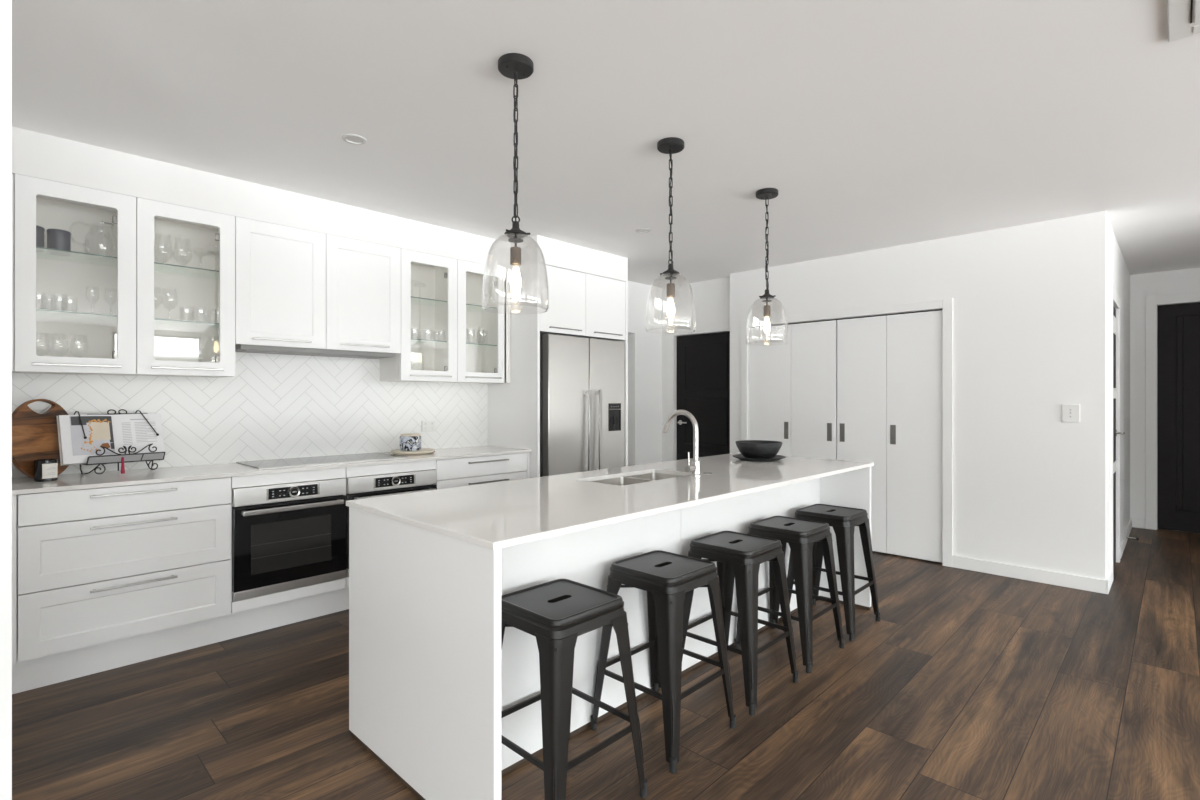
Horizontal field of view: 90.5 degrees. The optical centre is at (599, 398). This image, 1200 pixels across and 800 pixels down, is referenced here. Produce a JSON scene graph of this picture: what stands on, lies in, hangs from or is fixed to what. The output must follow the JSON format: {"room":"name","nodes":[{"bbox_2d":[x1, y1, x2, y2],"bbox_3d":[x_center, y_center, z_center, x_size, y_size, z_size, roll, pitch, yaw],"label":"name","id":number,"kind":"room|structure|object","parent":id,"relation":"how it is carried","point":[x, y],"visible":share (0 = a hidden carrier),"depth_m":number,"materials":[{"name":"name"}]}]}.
{"room":"kitchen","nodes":[
{"label":"kitchen","id":0,"kind":"room"},
{"bbox_2d":[0,0,11,799],"bbox_3d":[-2.548,0.023,2.019,1.870,2.550,0.747,0,0,44],"label":"wall","id":1,"kind":"structure","parent":0,"point":[5,5],"depth_m":1.63,"materials":[{"name":"paint"}]},
{"bbox_2d":[12,127,627,281],"bbox_3d":[-1.356,-1.145,4.117,0.658,0.213,3.925,0,0,44],"label":"wall","id":2,"kind":"structure","parent":0,"point":[34,154],"depth_m":3.49,"materials":[{"name":"paint"}]},
{"bbox_2d":[12,0,1199,287],"bbox_3d":[1.656,-1.292,1.633,11.300,0.080,11.850,0,0,44],"label":"ceiling","id":3,"kind":"structure","parent":0,"point":[874,124],"depth_m":2.57,"materials":[{"name":"paint"}]},
{"bbox_2d":[342,134,366,144],"bbox_3d":[-1.183,-1.249,2.868,0.114,0.006,0.114,0,0,44],"label":"recessed light","id":4,"kind":"object","parent":3,"relation":"in","point":[350,138],"visible":1,"depth_m":2.86,"materials":[{"name":"white plastic"}]},
{"bbox_2d":[482,53,548,314],"bbox_3d":[-0.314,-0.791,2.217,0.248,0.922,0.248,0,0,44],"label":"pendant lamp","id":5,"kind":"object","parent":3,"relation":"hanging from","point":[516,66],"visible":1,"depth_m":2.21,"materials":[{"name":"black metal"}]},
{"bbox_2d":[510,247,520,265],"bbox_3d":[-0.314,-0.530,2.217,0.041,0.063,0.041,0,0,44],"label":"socket","id":6,"kind":"object","parent":5,"relation":"attached to","point":[515,252],"depth_m":2.20,"materials":[{"name":"brown metal"}]},
{"bbox_2d":[635,228,650,232],"bbox_3d":[0.320,-1.249,4.427,0.114,0.006,0.114,0,0,44],"label":"recessed light","id":7,"kind":"object","parent":3,"relation":"in","point":[641,230],"visible":1,"depth_m":4.42,"materials":[{"name":"white plastic"}]},
{"bbox_2d":[645,137,695,333],"bbox_3d":[0.346,-0.791,2.912,0.248,0.922,0.248,0,0,9],"label":"pendant lamp","id":8,"kind":"object","parent":3,"relation":"hanging from","point":[670,145],"visible":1,"depth_m":2.90,"materials":[{"name":"clear glass"}]},
{"bbox_2d":[667,283,674,296],"bbox_3d":[0.346,-0.530,2.912,0.041,0.063,0.041,0,0,9],"label":"socket","id":9,"kind":"object","parent":8,"relation":"attached to","point":[670,286],"depth_m":2.89,"materials":[{"name":"brown metal"}]},
{"bbox_2d":[746,188,787,345],"bbox_3d":[1.009,-0.791,3.594,0.248,0.922,0.248,0,0,-36],"label":"pendant lamp","id":10,"kind":"object","parent":3,"relation":"hanging from","point":[765,194],"visible":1,"depth_m":3.58,"materials":[{"name":"clear glass"}]},
{"bbox_2d":[763,305,769,316],"bbox_3d":[1.009,-0.530,3.594,0.041,0.063,0.041,0,0,-36],"label":"socket","id":11,"kind":"object","parent":10,"relation":"attached to","point":[766,308],"depth_m":3.58,"materials":[{"name":"brown metal"}]},
{"bbox_2d":[1167,0,1199,41],"bbox_3d":[1.991,-1.244,1.403,0.950,0.017,0.950,0,0,44],"label":"air conditioner","id":12,"kind":"object","parent":3,"relation":"attached to","point":[1183,16],"visible":1,"depth_m":1.94,"materials":[{"name":"white plastic"}]},
{"bbox_2d":[12,527,1199,799],"bbox_3d":[1.656,1.338,1.633,11.300,0.080,11.850,0,0,44],"label":"floor","id":13,"kind":"structure","parent":0,"point":[967,684],"depth_m":2.48,"materials":[{"name":"brown wood"}]},
{"bbox_2d":[12,477,230,663],"bbox_3d":[-2.442,0.778,3.033,0.590,0.729,0.851,0,0,44],"label":"base cabinet","id":14,"kind":"object","parent":13,"relation":"on","point":[93,566],"visible":0.93,"depth_m":2.81,"materials":[{"name":"white wood"}]},
{"bbox_2d":[12,445,530,494],"bbox_3d":[-1.741,0.403,3.764,0.579,0.020,2.880,0,0,44],"label":"countertop","id":15,"kind":"structure","parent":14,"relation":"on","point":[76,481],"depth_m":3.21,"materials":[{"name":"white stone"}]},
{"bbox_2d":[12,399,68,477],"bbox_3d":[-2.731,0.197,2.917,0.052,0.392,0.392,0,0,-6],"label":"chopping board","id":16,"kind":"object","parent":15,"relation":"on","point":[34,435],"visible":0.74,"depth_m":2.85,"materials":[{"name":"brown wood"}]},
{"bbox_2d":[34,459,57,481],"bbox_3d":[-2.656,0.343,2.853,0.085,0.101,0.084,0,0,44],"label":"candle","id":17,"kind":"object","parent":15,"relation":"on","point":[45,470],"visible":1,"depth_m":2.82,"materials":[{"name":"black glass"}]},
{"bbox_2d":[74,409,165,474],"bbox_3d":[-2.533,0.225,3.149,0.162,0.335,0.356,0,0,35],"label":"cookbook stand","id":18,"kind":"object","parent":15,"relation":"on","point":[135,457],"visible":1,"depth_m":3.11,"materials":[{"name":"grey metal"}]},
{"bbox_2d":[56,413,165,465],"bbox_3d":[-2.561,0.206,3.135,0.102,0.249,0.438,0,0,35],"label":"cookbook","id":19,"kind":"object","parent":18,"relation":"on","point":[112,432],"visible":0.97,"depth_m":3.10,"materials":[{"name":"paper"}]},
{"bbox_2d":[69,416,114,455],"bbox_3d":[-2.608,0.187,3.058,0.069,0.199,0.172,0,0,35],"label":"photo","id":20,"kind":"object","parent":19,"relation":"attached to","point":[99,431],"depth_m":3.05},
{"bbox_2d":[236,452,407,468],"bbox_3d":[-1.753,0.390,3.805,0.441,0.006,0.901,0,0,44],"label":"cooktop","id":21,"kind":"object","parent":15,"relation":"in","point":[275,463],"visible":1,"depth_m":3.73,"materials":[{"name":"black glass"}]},
{"bbox_2d":[391,448,435,454],"bbox_3d":[-1.343,0.381,4.280,0.310,0.024,0.310,0,0,44],"label":"serving board","id":22,"kind":"object","parent":15,"relation":"on","point":[423,450],"visible":0.89,"depth_m":4.16,"materials":[{"name":"wood"}]},
{"bbox_2d":[400,433,420,450],"bbox_3d":[-1.353,0.310,4.248,0.136,0.118,0.136,0,0,44],"label":"pot","id":23,"kind":"object","parent":22,"relation":"on","point":[409,441],"visible":1,"depth_m":4.19,"materials":[{"name":"ceramic"}]},
{"bbox_2d":[12,587,348,693],"bbox_3d":[-1.603,1.220,3.630,0.018,0.155,2.880,0,0,44],"label":"plinth","id":24,"kind":"object","parent":13,"relation":"on","point":[31,674],"visible":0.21,"depth_m":3.01,"materials":[{"name":"white wood"}]},
{"bbox_2d":[228,468,345,613],"bbox_3d":[-1.944,0.778,3.567,0.560,0.729,0.606,0,0,44],"label":"base cabinet","id":25,"kind":"object","parent":13,"relation":"on","point":[311,475],"visible":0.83,"depth_m":3.34,"materials":[{"name":"white wood"}]},
{"bbox_2d":[232,478,345,600],"bbox_3d":[-1.900,0.780,3.528,0.558,0.603,0.594,0,0,44],"label":"oven","id":26,"kind":"object","parent":25,"relation":"in","point":[286,536],"visible":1,"depth_m":3.34,"materials":[{"name":"grey metal"}]},
{"bbox_2d":[345,460,435,586],"bbox_3d":[-1.520,0.778,4.004,0.560,0.729,0.608,0,0,44],"label":"base cabinet","id":27,"kind":"object","parent":13,"relation":"on","point":[420,465],"visible":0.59,"depth_m":3.78,"materials":[{"name":"white wood"}]},
{"bbox_2d":[346,469,436,576],"bbox_3d":[-1.477,0.780,3.964,0.558,0.603,0.596,0,0,44],"label":"oven","id":28,"kind":"object","parent":27,"relation":"in","point":[359,487],"visible":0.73,"depth_m":3.75,"materials":[{"name":"grey metal"}]},
{"bbox_2d":[435,452,529,489],"bbox_3d":[-1.016,0.778,4.502,0.590,0.729,0.808,0,0,44],"label":"base cabinet","id":29,"kind":"object","parent":13,"relation":"on","point":[456,472],"visible":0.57,"depth_m":4.29,"materials":[{"name":"white wood"}]},
{"bbox_2d":[488,263,627,477],"bbox_3d":[-0.340,0.129,5.139,0.682,2.339,1.043,0,0,44],"label":"tall cabinet","id":30,"kind":"object","parent":13,"relation":"on","point":[585,305],"visible":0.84,"depth_m":4.75,"materials":[{"name":"white wood"}]},
{"bbox_2d":[501,579,646,799],"bbox_3d":[-0.132,0.973,1.943,0.412,0.650,0.413,0,0,44],"label":"bar stool","id":31,"kind":"object","parent":13,"relation":"on","point":[557,612],"visible":0.78,"depth_m":1.82,"materials":[{"name":"black metal"}]},
{"bbox_2d":[540,334,624,476],"bbox_3d":[-0.297,0.397,5.134,0.700,1.803,0.890,0,0,44],"label":"refrigerator","id":32,"kind":"object","parent":13,"relation":"on","point":[582,379],"visible":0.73,"depth_m":4.86,"materials":[{"name":"grey metal"}]},
{"bbox_2d":[349,467,870,799],"bbox_3d":[0.350,0.856,2.974,0.942,0.885,2.813,0,0,44],"label":"kitchen island","id":33,"kind":"object","parent":13,"relation":"on","point":[431,680],"visible":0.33,"depth_m":2.10,"materials":[{"name":"white wood"}]},
{"bbox_2d":[346,453,873,549],"bbox_3d":[0.353,0.403,2.976,0.960,0.020,2.838,0,0,44],"label":"island countertop","id":34,"kind":"structure","parent":33,"relation":"on","point":[497,515],"depth_m":2.34,"materials":[{"name":"white stone"}]},
{"bbox_2d":[589,473,680,485],"bbox_3d":[0.197,0.506,3.006,0.313,0.184,0.616,0,0,44],"label":"sink","id":35,"kind":"object","parent":34,"relation":"in","point":[647,477],"visible":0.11,"depth_m":3.13,"materials":[{"name":"metal"}]},
{"bbox_2d":[662,410,700,475],"bbox_3d":[0.406,0.225,3.081,0.239,0.336,0.100,0,0,44],"label":"tap","id":36,"kind":"object","parent":34,"relation":"on","point":[695,467],"visible":1,"depth_m":3.02,"materials":[{"name":"silver metal"}]},
{"bbox_2d":[732,454,785,460],"bbox_3d":[1.022,0.381,3.830,0.334,0.024,0.334,0,0,44],"label":"plate","id":37,"kind":"object","parent":34,"relation":"on","point":[739,456],"visible":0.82,"depth_m":3.73,"materials":[{"name":"black ceramic"}]},
{"bbox_2d":[736,440,781,458],"bbox_3d":[1.022,0.331,3.830,0.292,0.107,0.292,0,0,44],"label":"bowl","id":38,"kind":"object","parent":37,"relation":"on","point":[763,449],"visible":0.97,"depth_m":3.73,"materials":[{"name":"black ceramic"}]},
{"bbox_2d":[591,550,735,773],"bbox_3d":[0.250,0.973,2.346,0.412,0.650,0.413,0,0,44],"label":"bar stool","id":39,"kind":"object","parent":13,"relation":"on","point":[666,577],"visible":0.97,"depth_m":2.26,"materials":[{"name":"black metal"}]},
{"bbox_2d":[682,531,797,715],"bbox_3d":[0.622,0.973,2.722,0.412,0.650,0.413,0,0,44],"label":"bar stool","id":40,"kind":"object","parent":13,"relation":"on","point":[738,556],"visible":0.72,"depth_m":2.64,"materials":[{"name":"black metal"}]},
{"bbox_2d":[734,516,843,672],"bbox_3d":[0.986,0.973,3.096,0.412,0.650,0.413,0,0,44],"label":"bar stool","id":41,"kind":"object","parent":13,"relation":"on","point":[800,534],"visible":0.76,"depth_m":2.99,"materials":[{"name":"black metal"}]},
{"bbox_2d":[782,504,879,640],"bbox_3d":[1.349,0.973,3.471,0.412,0.650,0.413,0,0,44],"label":"bar stool","id":42,"kind":"object","parent":13,"relation":"on","point":[843,520],"visible":0.78,"depth_m":3.38,"materials":[{"name":"black metal"}]},
{"bbox_2d":[662,277,729,461],"bbox_3d":[1.101,0.023,6.417,1.240,2.550,0.119,0,0,44],"label":"wall","id":43,"kind":"structure","parent":0,"point":[712,297],"depth_m":6.48,"materials":[{"name":"paint"}]},
{"bbox_2d":[667,322,729,460],"bbox_3d":[1.068,0.256,6.354,0.869,2.085,0.018,0,0,44],"label":"trim","id":44,"kind":"structure","parent":43,"relation":"attached to","point":[725,326],"depth_m":6.60,"materials":[{"name":"wood"}]},
{"bbox_2d":[677,332,729,459],"bbox_3d":[1.119,0.298,6.352,0.759,1.984,0.097,0,0,44],"label":"door","id":45,"kind":"structure","parent":43,"relation":"in","point":[703,360],"depth_m":6.36,"materials":[{"name":"black wood"}]},
{"bbox_2d":[730,211,1106,579],"bbox_3d":[2.378,0.023,5.010,2.879,2.550,0.121,0,0,44],"label":"wall","id":46,"kind":"structure","parent":0,"point":[1030,300],"depth_m":4.33,"materials":[{"name":"paint"}]},
{"bbox_2d":[749,320,836,459],"bbox_3d":[1.781,0.296,5.548,0.854,1.976,0.038,0,0,44],"label":"door","id":47,"kind":"structure","parent":46,"relation":"in","point":[793,384],"depth_m":5.50,"materials":[{"name":"white wood"}]},
{"bbox_2d":[751,309,941,327],"bbox_3d":[2.107,-0.700,5.279,1.704,0.009,0.030,0,0,44],"label":"trim","id":48,"kind":"structure","parent":46,"relation":"attached to","point":[939,309],"depth_m":5.15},
{"bbox_2d":[741,298,952,566],"bbox_3d":[2.055,0.263,5.226,1.844,2.071,0.018,0,0,44],"label":"trim","id":49,"kind":"structure","parent":46,"relation":"attached to","point":[946,305],"depth_m":4.62,"materials":[{"name":"wood"}]},
{"bbox_2d":[837,310,941,562],"bbox_3d":[2.394,0.296,4.953,0.830,1.976,0.038,0,0,44],"label":"door","id":50,"kind":"structure","parent":46,"relation":"in","point":[889,367],"depth_m":4.88,"materials":[{"name":"white wood"}]},
{"bbox_2d":[952,555,1108,593],"bbox_3d":[3.044,1.252,4.268,0.921,0.092,0.016,0,0,44],"label":"baseboard","id":51,"kind":"structure","parent":46,"relation":"attached to","point":[1097,585],"depth_m":4.23,"materials":[{"name":"wood"}]},
{"bbox_2d":[1062,404,1079,421],"bbox_3d":[3.234,0.100,4.085,0.097,0.123,0.014,0,0,44],"label":"light switch","id":52,"kind":"object","parent":46,"relation":"attached to","point":[1070,412],"visible":1,"depth_m":4.08,"materials":[{"name":"white plastic"}]},
{"bbox_2d":[1107,216,1129,574],"bbox_3d":[4.407,0.023,5.116,0.115,2.550,2.859,0,0,44],"label":"wall","id":53,"kind":"structure","parent":0,"point":[1118,275],"depth_m":5.29,"materials":[{"name":"paint"}]},
{"bbox_2d":[1106,570,1111,593],"bbox_3d":[3.476,1.252,4.064,0.016,0.092,0.326,0,0,44],"label":"baseboard","id":54,"kind":"structure","parent":53,"relation":"attached to","point":[1109,576],"depth_m":4.03,"materials":[{"name":"wood"}]},
{"bbox_2d":[1109,286,1119,582],"bbox_3d":[3.882,0.251,4.482,0.016,2.095,0.810,0,0,44],"label":"trim","id":55,"kind":"structure","parent":53,"relation":"attached to","point":[1114,299],"depth_m":4.20,"materials":[{"name":"wood"}]},
{"bbox_2d":[1113,306,1124,567],"bbox_3d":[3.878,0.292,4.486,0.097,1.996,0.632,0,0,44],"label":"door","id":56,"kind":"structure","parent":53,"relation":"in","point":[1115,432],"depth_m":4.61,"materials":[{"name":"wood"}]},
{"bbox_2d":[1120,518,1131,558],"bbox_3d":[4.793,1.252,5.419,0.016,0.092,1.654,0,0,44],"label":"baseboard","id":57,"kind":"structure","parent":53,"relation":"attached to","point":[1123,542],"depth_m":5.25,"materials":[{"name":"wood"}]},
{"bbox_2d":[1130,268,1199,527],"bbox_3d":[5.917,0.023,5.587,1.395,2.550,0.120,0,0,44],"label":"wall","id":58,"kind":"structure","parent":0,"point":[1185,281],"depth_m":5.98,"materials":[{"name":"paint"}]},
{"bbox_2d":[1132,518,1144,528],"bbox_3d":[5.409,1.252,5.986,0.110,0.092,0.016,0,0,44],"label":"baseboard","id":59,"kind":"structure","parent":58,"relation":"attached to","point":[1137,523],"depth_m":5.97,"materials":[{"name":"wood"}]},
{"bbox_2d":[1145,293,1199,529],"bbox_3d":[5.842,0.143,5.564,1.090,2.310,0.018,0,0,44],"label":"trim","id":60,"kind":"structure","parent":58,"relation":"attached to","point":[1151,303],"depth_m":5.91,"materials":[{"name":"wood"}]},
{"bbox_2d":[1158,302,1199,532],"bbox_3d":[5.868,0.183,5.591,0.914,2.214,0.102,0,0,44],"label":"door","id":61,"kind":"structure","parent":58,"relation":"in","point":[1178,324],"depth_m":5.81,"materials":[{"name":"black wood"}]},
{"bbox_3d":[-2.871,0.023,3.101,0.100,2.550,7.650,0,0,44],"label":"wall","id":62,"kind":"structure","parent":0,"visible":0},
{"bbox_2d":[12,174,13,372],"bbox_3d":[-2.828,-0.582,2.838,0.308,0.910,0.036,0,0,44],"label":"filler panel","id":63,"kind":"object","parent":62,"relation":"attached to","point":[12,174],"visible":0.21,"depth_m":2.74,"materials":[{"name":"white wood"}]},
{"bbox_2d":[12,281,661,477],"bbox_3d":[-1.247,0.023,5.077,0.538,2.550,5.453,0,0,44],"label":"wall","id":64,"kind":"structure","parent":62,"relation":"attached to","point":[274,406],"depth_m":3.94,"materials":[{"name":"white tile"}]},
{"bbox_2d":[13,174,234,377],"bbox_3d":[-2.487,-0.582,3.159,0.350,0.910,0.895,0,0,44],"label":"upper cabinet","id":65,"kind":"object","parent":64,"relation":"attached to","point":[135,335],"visible":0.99,"depth_m":3.12,"materials":[{"name":"wood"}]},
{"bbox_2d":[36,225,44,246],"bbox_3d":[-2.754,-0.778,2.884,0.091,0.117,0.091,0,0,44],"label":"canister","id":66,"kind":"object","parent":65,"relation":"on","point":[40,230],"visible":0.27,"depth_m":2.88,"materials":[{"name":"metal"}]},
{"bbox_2d":[46,229,70,250],"bbox_3d":[-2.697,-0.778,2.965,0.091,0.117,0.091,0,0,44],"label":"canister","id":67,"kind":"object","parent":65,"relation":"on","point":[60,239],"visible":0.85,"depth_m":2.93,"materials":[{"name":"metal"}]},
{"bbox_2d":[49,293,67,310],"bbox_3d":[-2.675,-0.469,2.937,0.067,0.090,0.067,0,0,44],"label":"tumbler","id":68,"kind":"object","parent":65,"relation":"on","point":[50,293],"visible":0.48,"depth_m":2.93,"materials":[{"name":"clear glass"}]},
{"bbox_2d":[36,248,116,267],"bbox_3d":[-2.659,-0.717,3.021,0.278,0.006,0.422,0,0,44],"label":"glass shelf","id":69,"kind":"object","parent":65,"relation":"attached to","point":[43,255],"depth_m":3.03,"materials":[{"name":"clear glass"}]},
{"bbox_2d":[36,310,116,321],"bbox_3d":[-2.659,-0.421,3.021,0.278,0.006,0.422,0,0,44],"label":"glass shelf","id":70,"kind":"object","parent":65,"relation":"attached to","point":[41,315],"depth_m":3.02,"materials":[{"name":"clear glass"}]},
{"bbox_2d":[71,221,116,252],"bbox_3d":[-2.602,-0.816,3.077,0.184,0.191,0.144,0,0,-15],"label":"glass jug","id":71,"kind":"object","parent":65,"relation":"on","point":[75,221],"visible":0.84,"depth_m":3.04,"materials":[{"name":"glass"}]},
{"bbox_2d":[154,263,218,279],"bbox_3d":[-2.353,-0.717,3.336,0.278,0.006,0.421,0,0,44],"label":"glass shelf","id":72,"kind":"object","parent":65,"relation":"attached to","point":[163,270],"depth_m":3.37,"materials":[{"name":"clear glass"}]},
{"bbox_2d":[154,319,218,328],"bbox_3d":[-2.353,-0.421,3.336,0.278,0.006,0.421,0,0,44],"label":"glass shelf","id":73,"kind":"object","parent":65,"relation":"attached to","point":[158,323],"depth_m":3.35,"materials":[{"name":"clear glass"}]},
{"bbox_2d":[235,344,392,358],"bbox_3d":[-1.851,-0.301,3.867,0.273,0.034,0.930,0,0,44],"label":"range hood","id":74,"kind":"object","parent":64,"relation":"attached to","point":[244,348],"visible":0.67,"depth_m":3.74,"materials":[{"name":"silver metal"}]},
{"bbox_2d":[235,217,400,352],"bbox_3d":[-1.825,-0.675,3.841,0.351,0.724,1.002,0,0,44],"label":"upper cabinet","id":75,"kind":"object","parent":64,"relation":"attached to","point":[295,287],"visible":1,"depth_m":3.69,"materials":[{"name":"white wood"}]},
{"bbox_2d":[421,421,435,431],"bbox_3d":[-1.325,0.212,4.600,0.013,0.083,0.115,0,0,44],"label":"power outlet","id":76,"kind":"object","parent":64,"relation":"attached to","point":[426,426],"visible":1,"depth_m":4.59,"materials":[{"name":"white plastic"}]},
{"bbox_2d":[380,248,509,383],"bbox_3d":[-1.149,-0.582,4.537,0.350,0.910,0.937,0,0,44],"label":"upper cabinet","id":77,"kind":"object","parent":64,"relation":"attached to","point":[448,296],"visible":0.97,"depth_m":4.55,"materials":[{"name":"wood"}]},
{"bbox_2d":[411,280,420,283],"bbox_3d":[-1.379,-0.789,4.364,0.128,0.139,0.128,0,0,44],"label":"cake stand","id":78,"kind":"object","parent":77,"relation":"on","point":[412,281],"visible":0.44,"depth_m":4.36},
{"bbox_2d":[411,297,446,306],"bbox_3d":[-1.336,-0.717,4.383,0.278,0.006,0.422,0,0,44],"label":"glass shelf","id":79,"kind":"object","parent":77,"relation":"attached to","point":[415,301],"depth_m":4.41,"materials":[{"name":"clear glass"}]},
{"bbox_2d":[411,339,446,344],"bbox_3d":[-1.336,-0.421,4.383,0.278,0.006,0.422,0,0,44],"label":"glass shelf","id":80,"kind":"object","parent":77,"relation":"attached to","point":[413,341],"depth_m":4.42,"materials":[{"name":"clear glass"}]},
{"bbox_2d":[466,305,496,312],"bbox_3d":[-1.030,-0.717,4.698,0.278,0.006,0.420,0,0,44],"label":"glass shelf","id":81,"kind":"object","parent":77,"relation":"attached to","point":[469,308],"depth_m":4.76,"materials":[{"name":"clear glass"}]},
{"bbox_2d":[466,344,496,347],"bbox_3d":[-1.030,-0.421,4.698,0.278,0.006,0.420,0,0,44],"label":"glass shelf","id":82,"kind":"object","parent":77,"relation":"attached to","point":[467,345],"depth_m":4.76,"materials":[{"name":"clear glass"}]},
{"bbox_2d":[628,326,638,464],"bbox_3d":[0.097,0.266,6.095,0.018,2.065,0.910,0,0,44],"label":"trim","id":83,"kind":"structure","parent":64,"relation":"attached to","point":[635,330],"depth_m":6.38,"materials":[{"name":"wood"}]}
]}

